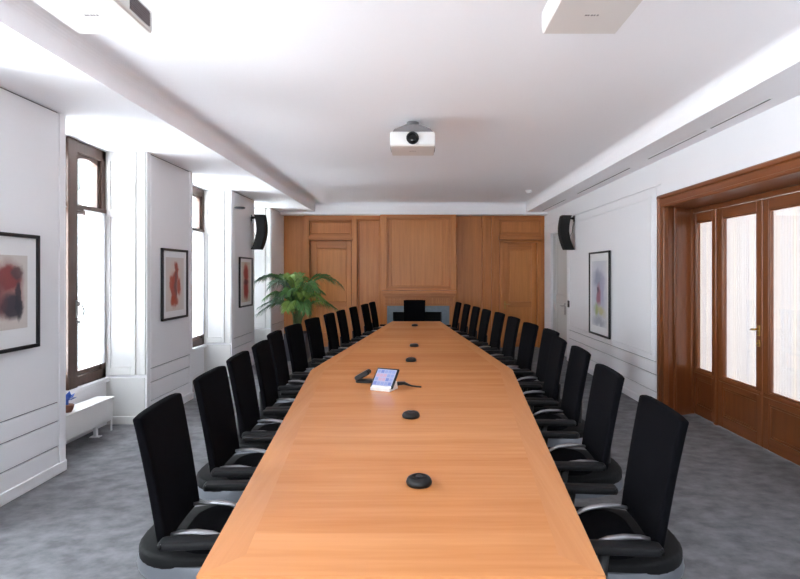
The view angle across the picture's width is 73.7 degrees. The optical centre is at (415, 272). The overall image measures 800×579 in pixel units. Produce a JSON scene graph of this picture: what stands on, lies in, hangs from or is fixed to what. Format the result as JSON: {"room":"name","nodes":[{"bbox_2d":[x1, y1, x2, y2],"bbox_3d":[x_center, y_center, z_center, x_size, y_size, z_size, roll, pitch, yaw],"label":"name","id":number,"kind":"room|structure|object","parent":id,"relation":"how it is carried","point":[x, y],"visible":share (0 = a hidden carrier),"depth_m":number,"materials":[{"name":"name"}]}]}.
{"room":"conference room","nodes":[
{"label":"conference room","id":0,"kind":"room"},
{"bbox_2d":[0,87,283,506],"bbox_3d":[-3.194,0.158,4.140,0.712,2.885,15.080,0,0,0],"label":"wall","id":1,"kind":"structure","parent":0,"point":[150,203],"depth_m":5.64,"materials":[{"name":"white paint"}]},
{"bbox_2d":[0,232,39,353],"bbox_3d":[-2.830,0.135,3.665,0.030,0.830,0.660,0,0,0],"label":"framed picture","id":2,"kind":"object","parent":1,"relation":"attached to","point":[19,253],"visible":1,"depth_m":3.79},
{"bbox_2d":[0,255,26,330],"bbox_3d":[-2.832,0.135,3.665,0.006,0.520,0.430,0,0,0],"label":"artwork","id":3,"kind":"object","parent":2,"relation":"attached to","point":[13,268],"depth_m":3.75},
{"bbox_2d":[66,136,105,389],"bbox_3d":[-3.288,-0.090,4.995,0.205,2.380,1.290,0,0,0],"label":"window","id":4,"kind":"structure","parent":1,"relation":"in","point":[95,158],"depth_m":5.07,"materials":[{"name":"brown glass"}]},
{"bbox_2d":[84,210,106,367],"bbox_3d":[-3.265,0.158,5.435,0.012,1.565,0.380,0,0,0],"label":"curtain","id":5,"kind":"object","parent":4,"relation":"hanging from","point":[95,222],"visible":1,"depth_m":5.42,"materials":[{"name":"white fabric"}]},
{"bbox_2d":[0,0,315,211],"bbox_3d":[-2.833,-1.393,4.240,1.533,0.215,14.880,0,0,0],"label":"soffit","id":6,"kind":"structure","parent":1,"relation":"attached to","point":[106,105],"depth_m":4.24,"materials":[{"name":"white paint"}]},
{"bbox_2d":[161,248,187,321],"bbox_3d":[-2.830,0.130,6.260,0.030,0.820,0.660,0,0,0],"label":"framed picture","id":7,"kind":"object","parent":1,"relation":"attached to","point":[174,262],"visible":1,"depth_m":6.24},
{"bbox_2d":[166,257,183,311],"bbox_3d":[-2.832,0.130,6.260,0.006,0.620,0.460,0,0,0],"label":"artwork","id":8,"kind":"object","parent":7,"relation":"attached to","point":[174,265],"depth_m":6.26},
{"bbox_2d":[193,186,203,346],"bbox_3d":[-3.288,-0.090,7.530,0.205,2.380,1.440,0,0,0],"label":"window","id":9,"kind":"structure","parent":1,"relation":"in","point":[198,194],"depth_m":8.13,"materials":[{"name":"brown wood"}]},
{"bbox_2d":[193,230,203,336],"bbox_3d":[-3.265,0.158,8.008,0.012,1.565,0.455,0,0,0],"label":"curtain","id":10,"kind":"object","parent":9,"relation":"hanging from","point":[198,237],"visible":0.93,"depth_m":7.99,"materials":[{"name":"white fabric"}]},
{"bbox_2d":[233,206,244,209],"bbox_3d":[-2.760,-1.020,8.340,0.181,0.060,0.176,0,0,0],"label":"wall light","id":11,"kind":"object","parent":1,"relation":"attached to","point":[234,207],"visible":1,"depth_m":8.32,"materials":[{"name":"grey metal"}]},
{"bbox_2d":[239,257,252,307],"bbox_3d":[-2.830,0.150,8.870,0.030,0.820,0.660,0,0,0],"label":"framed picture","id":12,"kind":"object","parent":1,"relation":"attached to","point":[245,263],"visible":1,"depth_m":8.84},
{"bbox_2d":[241,262,249,302],"bbox_3d":[-2.832,0.150,8.870,0.006,0.660,0.460,0,0,0],"label":"artwork","id":13,"kind":"object","parent":12,"relation":"attached to","point":[245,266],"depth_m":8.84},
{"bbox_2d":[251,214,267,249],"bbox_3d":[-2.714,-0.705,9.220,0.273,0.600,0.170,0,0,0],"label":"wall speaker","id":14,"kind":"object","parent":1,"relation":"attached to","point":[260,219],"visible":1,"depth_m":9.13,"materials":[{"name":"black plastic"}]},
{"bbox_2d":[261,214,267,249],"bbox_3d":[-2.635,-0.705,9.220,0.115,0.600,0.148,0,0,0],"label":"grille","id":15,"kind":"object","parent":14,"relation":"attached to","point":[264,225],"depth_m":9.14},
{"bbox_2d":[0,347,799,578],"bbox_3d":[-0.050,1.660,4.190,7.100,0.120,15.380,0,0,0],"label":"floor","id":16,"kind":"structure","parent":0,"point":[735,512],"depth_m":3.64,"materials":[{"name":"grey carpet"}]},
{"bbox_2d":[66,396,114,440],"bbox_3d":[-3.118,1.415,4.920,0.195,0.369,1.020,0,0,0],"label":"radiator","id":17,"kind":"object","parent":16,"relation":"on","point":[86,415],"visible":0.56,"depth_m":4.98,"materials":[{"name":"white metal"}]},
{"bbox_2d":[66,391,75,412],"bbox_3d":[-3.082,1.143,4.712,0.140,0.177,0.136,0,0,0],"label":"potted plant","id":18,"kind":"object","parent":17,"relation":"on","point":[69,406],"visible":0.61,"depth_m":4.71,"materials":[{"name":"blue plant"}]},
{"bbox_2d":[66,403,73,412],"bbox_3d":[-3.090,1.198,4.720,0.112,0.066,0.112,0,0,0],"label":"pot","id":19,"kind":"object","parent":18,"relation":"on","point":[69,406],"depth_m":4.70,"materials":[{"name":"brown ceramic"}]},
{"bbox_2d":[66,391,75,404],"bbox_3d":[-3.082,1.123,4.712,0.140,0.137,0.136,0,0,0],"label":"flower","id":20,"kind":"object","parent":18,"relation":"on","point":[68,396],"depth_m":4.72,"materials":[{"name":"blue plant"}]},
{"bbox_2d":[66,396,114,416],"bbox_3d":[-3.112,1.240,4.878,0.185,0.017,0.935,0,0,0],"label":"grille","id":21,"kind":"object","parent":17,"relation":"attached to","point":[92,403],"depth_m":5.02,"materials":[{"name":"white metal"}]},
{"bbox_2d":[133,393,249,578],"bbox_3d":[-0.798,1.064,2.185,0.632,1.072,0.589,0,0,-5],"label":"chair","id":22,"kind":"object","parent":16,"relation":"on","point":[182,535],"visible":0.59,"depth_m":2.07,"materials":[{"name":"black fabric"}]},
{"bbox_2d":[193,366,274,502],"bbox_3d":[-0.858,1.064,2.868,0.632,1.072,0.589,0,0,-2],"label":"chair","id":23,"kind":"object","parent":16,"relation":"on","point":[212,387],"visible":0.34,"depth_m":2.79,"materials":[{"name":"black fabric"}]},
{"bbox_2d":[226,351,288,453],"bbox_3d":[-0.908,1.064,3.467,0.632,1.072,0.589,0,0,-3],"label":"chair","id":24,"kind":"object","parent":16,"relation":"on","point":[239,366],"visible":0.35,"depth_m":3.41,"materials":[{"name":"black fabric"}]},
{"bbox_2d":[251,340,299,424],"bbox_3d":[-0.938,1.064,4.067,0.632,1.072,0.589,0,0,-3],"label":"chair","id":25,"kind":"object","parent":16,"relation":"on","point":[268,393],"visible":0.27,"depth_m":4.01,"materials":[{"name":"black fabric"}]},
{"bbox_2d":[267,330,308,402],"bbox_3d":[-1.023,1.064,4.779,0.632,1.072,0.589,0,0,-1],"label":"chair","id":26,"kind":"object","parent":16,"relation":"on","point":[275,338],"visible":0.32,"depth_m":4.72,"materials":[{"name":"black fabric"}]},
{"bbox_2d":[254,272,344,360],"bbox_3d":[-2.212,0.785,9.863,1.784,1.619,1.110,0,0,0],"label":"potted palm","id":27,"kind":"object","parent":16,"relation":"on","point":[297,298],"visible":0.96,"depth_m":9.64,"materials":[{"name":"plant"}]},
{"bbox_2d":[284,333,309,360],"bbox_3d":[-2.200,1.350,9.850,0.400,0.500,0.400,0,0,0],"label":"planter","id":28,"kind":"object","parent":27,"relation":"on","point":[305,334],"depth_m":9.66,"materials":[{"name":"fabric"}]},
{"bbox_2d":[284,323,321,384],"bbox_3d":[-1.008,1.064,5.396,0.632,1.072,0.589,0,0,7],"label":"chair","id":29,"kind":"object","parent":16,"relation":"on","point":[294,335],"visible":0.25,"depth_m":5.37,"materials":[{"name":"black fabric"}]},
{"bbox_2d":[304,317,339,371],"bbox_3d":[-0.972,1.064,6.188,0.632,1.072,0.589,0,0,9],"label":"chair","id":30,"kind":"object","parent":16,"relation":"on","point":[313,326],"visible":0.31,"depth_m":6.18,"materials":[{"name":"black fabric"}]},
{"bbox_2d":[323,313,352,358],"bbox_3d":[-0.893,1.064,6.926,0.632,1.072,0.589,0,0,6],"label":"chair","id":31,"kind":"object","parent":16,"relation":"on","point":[329,319],"visible":0.26,"depth_m":6.89,"materials":[{"name":"black fabric"}]},
{"bbox_2d":[336,310,362,347],"bbox_3d":[-0.823,1.064,7.525,0.632,1.072,0.589,0,0,5],"label":"chair","id":32,"kind":"object","parent":16,"relation":"on","point":[341,314],"visible":0.2,"depth_m":7.53,"materials":[{"name":"black fabric"}]},
{"bbox_2d":[349,306,371,341],"bbox_3d":[-0.738,1.064,8.265,0.632,1.072,0.589,0,0,6],"label":"chair","id":33,"kind":"object","parent":16,"relation":"on","point":[356,333],"visible":0.2,"depth_m":8.26,"materials":[{"name":"black fabric"}]},
{"bbox_2d":[361,304,379,335],"bbox_3d":[-0.632,1.064,9.027,0.632,1.072,0.589,0,0,8],"label":"chair","id":34,"kind":"object","parent":16,"relation":"on","point":[364,307],"visible":0.19,"depth_m":9.02,"materials":[{"name":"black fabric"}]},
{"bbox_2d":[369,302,386,329],"bbox_3d":[-0.557,1.064,9.666,0.632,1.072,0.589,0,0,7],"label":"chair","id":35,"kind":"object","parent":16,"relation":"on","point":[375,323],"visible":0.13,"depth_m":9.66,"materials":[{"name":"black fabric"}]},
{"bbox_2d":[196,321,605,578],"bbox_3d":[-0.036,1.230,5.505,1.787,0.740,7.987,0,0,0],"label":"conference table","id":36,"kind":"object","parent":16,"relation":"on","point":[329,496],"visible":0.97,"depth_m":2.15,"materials":[{"name":"brown wood"}]},
{"bbox_2d":[354,369,372,382],"bbox_3d":[-0.400,0.810,4.201,0.160,0.101,0.090,0,0,8],"label":"case","id":37,"kind":"object","parent":36,"relation":"on","point":[359,378],"visible":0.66,"depth_m":4.16,"materials":[{"name":"black plastic"}]},
{"bbox_2d":[370,368,420,391],"bbox_3d":[-0.152,0.788,3.958,0.323,0.144,0.233,0,0,24],"label":"panel","id":38,"kind":"object","parent":36,"relation":"on","point":[384,379],"visible":1,"depth_m":3.94,"materials":[{"name":"white plastic"}]},
{"bbox_2d":[402,410,419,418],"bbox_3d":[-0.030,0.842,3.180,0.106,0.036,0.106,0,0,0],"label":"table microphone","id":39,"kind":"object","parent":36,"relation":"on","point":[409,414],"visible":1,"depth_m":3.15,"materials":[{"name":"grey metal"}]},
{"bbox_2d":[406,357,415,361],"bbox_3d":[-0.049,0.842,5.200,0.106,0.036,0.106,0,0,0],"label":"table microphone","id":40,"kind":"object","parent":36,"relation":"on","point":[409,359],"visible":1,"depth_m":5.16,"materials":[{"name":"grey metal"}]},
{"bbox_2d":[410,343,418,346],"bbox_3d":[-0.023,0.842,6.240,0.106,0.036,0.106,0,0,0],"label":"table microphone","id":41,"kind":"object","parent":36,"relation":"on","point":[411,344],"visible":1,"depth_m":6.20,"materials":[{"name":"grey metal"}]},
{"bbox_2d":[406,473,431,488],"bbox_3d":[0.012,0.842,2.170,0.106,0.036,0.106,0,0,0],"label":"table microphone","id":42,"kind":"object","parent":36,"relation":"on","point":[415,480],"visible":1,"depth_m":2.14,"materials":[{"name":"black plastic"}]},
{"bbox_2d":[404,300,424,320],"bbox_3d":[-0.030,1.064,10.213,0.589,1.072,0.632,0,0,0],"label":"chair","id":43,"kind":"object","parent":16,"relation":"on","point":[414,310],"visible":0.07,"depth_m":10.41,"materials":[{"name":"black fabric"}]},
{"bbox_2d":[381,290,456,326],"bbox_3d":[0.065,0.983,11.320,1.575,1.233,0.480,0,0,0],"label":"fireplace","id":44,"kind":"object","parent":16,"relation":"on","point":[438,303],"visible":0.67,"depth_m":11.20,"materials":[{"name":"brown wood"}]},
{"bbox_2d":[381,290,456,297],"bbox_3d":[0.065,0.442,11.180,1.575,0.151,0.200,0,0,0],"label":"mantel shelf","id":45,"kind":"object","parent":44,"relation":"attached to","point":[387,293],"depth_m":11.12,"materials":[{"name":"brown wood"}]},
{"bbox_2d":[446,302,461,330],"bbox_3d":[0.528,1.064,9.585,0.632,1.072,0.589,0,0,-6],"label":"chair","id":46,"kind":"object","parent":16,"relation":"on","point":[455,324],"visible":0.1,"depth_m":9.59,"materials":[{"name":"black fabric"}]},
{"bbox_2d":[451,304,470,334],"bbox_3d":[0.623,1.064,8.956,0.632,1.072,0.589,0,0,-6],"label":"chair","id":47,"kind":"object","parent":16,"relation":"on","point":[466,309],"visible":0.2,"depth_m":8.96,"materials":[{"name":"black fabric"}]},
{"bbox_2d":[457,306,480,341],"bbox_3d":[0.703,1.064,8.306,0.632,1.072,0.589,0,0,-6],"label":"chair","id":48,"kind":"object","parent":16,"relation":"on","point":[472,332],"visible":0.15,"depth_m":8.31,"materials":[{"name":"black fabric"}]},
{"bbox_2d":[464,309,490,347],"bbox_3d":[0.778,1.064,7.676,0.632,1.072,0.589,0,0,-6],"label":"chair","id":49,"kind":"object","parent":16,"relation":"on","point":[485,315],"visible":0.27,"depth_m":7.67,"materials":[{"name":"black fabric"}]},
{"bbox_2d":[473,312,504,356],"bbox_3d":[0.873,1.064,7.066,0.632,1.072,0.589,0,0,-6],"label":"chair","id":50,"kind":"object","parent":16,"relation":"on","point":[498,321],"visible":0.3,"depth_m":7.04,"materials":[{"name":"black fabric"}]},
{"bbox_2d":[484,316,519,368],"bbox_3d":[0.928,1.064,6.346,0.632,1.072,0.589,0,0,-6],"label":"chair","id":51,"kind":"object","parent":16,"relation":"on","point":[512,326],"visible":0.29,"depth_m":6.32,"materials":[{"name":"black fabric"}]},
{"bbox_2d":[499,322,538,380],"bbox_3d":[0.958,1.064,5.556,0.632,1.072,0.589,0,0,-6],"label":"chair","id":52,"kind":"object","parent":16,"relation":"on","point":[529,331],"visible":0.26,"depth_m":5.53,"materials":[{"name":"black fabric"}]},
{"bbox_2d":[513,328,559,395],"bbox_3d":[1.008,1.064,4.932,0.632,1.072,0.589,0,0,-2],"label":"chair","id":53,"kind":"object","parent":16,"relation":"on","point":[547,334],"visible":0.23,"depth_m":4.99,"materials":[{"name":"black fabric"}]},
{"bbox_2d":[519,336,566,414],"bbox_3d":[0.918,1.064,4.337,0.632,1.072,0.589,0,0,3],"label":"chair","id":54,"kind":"object","parent":16,"relation":"on","point":[551,387],"visible":0.3,"depth_m":4.29,"materials":[{"name":"black fabric"}]},
{"bbox_2d":[526,346,590,447],"bbox_3d":[0.903,1.064,3.727,0.632,1.072,0.589,0,0,3],"label":"chair","id":55,"kind":"object","parent":16,"relation":"on","point":[579,358],"visible":0.38,"depth_m":3.62,"materials":[{"name":"black fabric"}]},
{"bbox_2d":[540,364,624,498],"bbox_3d":[0.818,1.064,2.947,0.632,1.072,0.589,0,0,3],"label":"chair","id":56,"kind":"object","parent":16,"relation":"on","point":[595,464],"visible":0.47,"depth_m":2.84,"materials":[{"name":"black fabric"}]},
{"bbox_2d":[564,395,688,578],"bbox_3d":[0.738,1.064,2.146,0.632,1.072,0.589,0,0,4],"label":"chair","id":57,"kind":"object","parent":16,"relation":"on","point":[637,542],"visible":0.67,"depth_m":2.04,"materials":[{"name":"black fabric"}]},
{"bbox_2d":[284,215,544,347],"bbox_3d":[0.000,0.100,11.533,6.000,3.000,0.595,0,0,0],"label":"wall","id":58,"kind":"structure","parent":0,"point":[462,254],"depth_m":11.46,"materials":[{"name":"brown wood"}]},
{"bbox_2d":[312,241,350,346],"bbox_3d":[-1.829,0.446,11.527,0.852,2.298,0.115,0,0,0],"label":"door","id":59,"kind":"structure","parent":58,"relation":"in","point":[332,258],"depth_m":11.56,"materials":[{"name":"brown wood"}]},
{"bbox_2d":[280,211,547,215],"bbox_3d":[-0.040,-1.263,11.402,5.620,0.064,0.395,0,0,0],"label":"trim","id":60,"kind":"structure","parent":58,"relation":"attached to","point":[526,213],"depth_m":11.21,"materials":[{"name":"white paint"}]},
{"bbox_2d":[315,202,525,211],"bbox_3d":[0.100,-1.393,11.409,4.440,0.215,0.543,0,0,0],"label":"trim","id":61,"kind":"structure","parent":58,"relation":"attached to","point":[319,206],"depth_m":11.21,"materials":[{"name":"white paint"}]},
{"bbox_2d":[503,243,535,346],"bbox_3d":[2.244,0.469,11.518,0.725,2.251,0.115,0,0,0],"label":"door","id":62,"kind":"structure","parent":58,"relation":"in","point":[519,259],"depth_m":11.54,"materials":[{"name":"brown wood"}]},
{"bbox_2d":[83,0,799,201],"bbox_3d":[-0.050,-1.555,4.190,7.100,0.150,15.380,0,0,0],"label":"ceiling","id":63,"kind":"structure","parent":0,"point":[315,91],"depth_m":3.99,"materials":[{"name":"white paint"}]},
{"bbox_2d":[33,0,151,33],"bbox_3d":[-1.485,-1.330,2.426,0.380,0.301,0.428,0,0,0],"label":"projector","id":64,"kind":"object","parent":63,"relation":"attached to","point":[83,16],"visible":1,"depth_m":2.46,"materials":[{"name":"white plastic"}]},
{"bbox_2d":[130,0,150,26],"bbox_3d":[-1.300,-1.238,2.510,0.010,0.073,0.180,0,0,0],"label":"grille","id":65,"kind":"object","parent":64,"relation":"attached to","point":[139,11],"depth_m":2.52,"materials":[{"name":"grey metal"}]},
{"bbox_2d":[390,121,434,155],"bbox_3d":[-0.032,-1.340,5.236,0.440,0.281,0.448,0,0,0],"label":"projector","id":66,"kind":"object","parent":63,"relation":"attached to","point":[412,138],"visible":1,"depth_m":5.06,"materials":[{"name":"white plastic"}]},
{"bbox_2d":[542,0,642,33],"bbox_3d":[0.807,-1.330,2.426,0.375,0.301,0.428,0,0,0],"label":"projector","id":67,"kind":"object","parent":63,"relation":"attached to","point":[558,16],"visible":1,"depth_m":2.46,"materials":[{"name":"white plastic"}]},
{"bbox_2d":[544,95,799,400],"bbox_3d":[3.078,0.158,4.140,0.644,2.885,15.080,0,0,0],"label":"wall","id":68,"kind":"structure","parent":0,"point":[619,216],"depth_m":6.76,"materials":[{"name":"white paint"}]},
{"bbox_2d":[553,233,566,356],"bbox_3d":[2.887,0.395,10.390,0.206,2.410,1.180,0,0,0],"label":"door","id":69,"kind":"structure","parent":68,"relation":"in","point":[559,255],"depth_m":10.62,"materials":[{"name":"white paint"}]},
{"bbox_2d":[558,215,574,249],"bbox_3d":[2.634,-0.705,9.330,0.273,0.600,0.170,0,0,0],"label":"wall speaker","id":70,"kind":"object","parent":68,"relation":"attached to","point":[564,220],"visible":1,"depth_m":9.24,"materials":[{"name":"black plastic"}]},
{"bbox_2d":[558,215,564,249],"bbox_3d":[2.555,-0.705,9.330,0.115,0.600,0.148,0,0,0],"label":"grille","id":71,"kind":"object","parent":70,"relation":"attached to","point":[561,224],"depth_m":9.25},
{"bbox_2d":[589,250,610,338],"bbox_3d":[2.742,0.310,7.980,0.030,1.260,0.880,0,0,0],"label":"framed picture","id":72,"kind":"object","parent":68,"relation":"attached to","point":[599,262],"visible":1,"depth_m":7.92},
{"bbox_2d":[592,260,606,328],"bbox_3d":[2.744,0.310,7.980,0.006,0.980,0.660,0,0,0],"label":"artwork","id":73,"kind":"object","parent":72,"relation":"attached to","point":[599,267],"depth_m":7.96},
{"bbox_2d":[577,168,629,193],"bbox_3d":[2.610,-1.287,7.560,0.026,0.016,2.120,0,0,0],"label":"air vent","id":74,"kind":"object","parent":68,"relation":"attached to","point":[627,168],"visible":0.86,"depth_m":7.22,"materials":[{"name":"white plastic"}]},
{"bbox_2d":[525,23,799,211],"bbox_3d":[2.884,-1.393,4.240,1.233,0.215,14.880,0,0,0],"label":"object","id":75,"kind":"structure","parent":68,"relation":"attached to","point":[773,70],"depth_m":4.54,"materials":[{"name":"white paint"}]},
{"bbox_2d":[647,130,707,158],"bbox_3d":[2.610,-1.287,5.395,0.026,0.016,1.210,0,0,0],"label":"air vent","id":76,"kind":"object","parent":68,"relation":"attached to","point":[704,130],"visible":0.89,"depth_m":5.29,"materials":[{"name":"white plastic"}]},
{"bbox_2d":[657,151,799,465],"bbox_3d":[2.985,0.365,4.860,0.530,2.470,2.620,0,0,0],"label":"door","id":77,"kind":"structure","parent":68,"relation":"in","point":[770,420],"depth_m":5.50,"materials":[{"name":"brown wood"}]},
{"bbox_2d":[700,222,711,371],"bbox_3d":[3.225,0.255,5.856,0.004,1.710,0.415,0,0,0],"label":"curtain","id":78,"kind":"object","parent":77,"relation":"hanging from","point":[705,228],"visible":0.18,"depth_m":5.92,"materials":[{"name":"white fabric"}]},
{"bbox_2d":[727,214,755,386],"bbox_3d":[3.225,0.255,5.226,0.004,1.710,0.694,0,0,0],"label":"glass panel","id":79,"kind":"object","parent":77,"relation":"hanging from","point":[741,231],"visible":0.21,"depth_m":5.28,"materials":[{"name":"white glass"}]},
{"bbox_2d":[774,206,799,400],"bbox_3d":[3.225,0.255,4.504,0.004,1.710,0.694,0,0,0],"label":"glass panel","id":80,"kind":"object","parent":77,"relation":"hanging from","point":[786,221],"visible":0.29,"depth_m":4.64,"materials":[{"name":"white glass"}]},
{"bbox_2d":[709,98,772,128],"bbox_3d":[2.610,-1.287,4.325,0.026,0.016,0.810,0,0,0],"label":"air vent","id":81,"kind":"object","parent":68,"relation":"attached to","point":[752,107],"visible":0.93,"depth_m":4.27,"materials":[{"name":"white plastic"}]},
{"label":"outside","id":82,"kind":"structure","parent":0,"visible":0},
{"bbox_3d":[-36.300,7.700,34.000,47.400,0.200,52.000,0,0,0],"label":"ground","id":83,"kind":"structure","parent":82,"visible":0},
{"bbox_2d":[78,159,80,368],"bbox_3d":[-16.125,0.600,29.500,6.750,14.000,33.400,0,0,0],"label":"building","id":84,"kind":"structure","parent":83,"relation":"on","point":[79,161],"depth_m":20.59,"materials":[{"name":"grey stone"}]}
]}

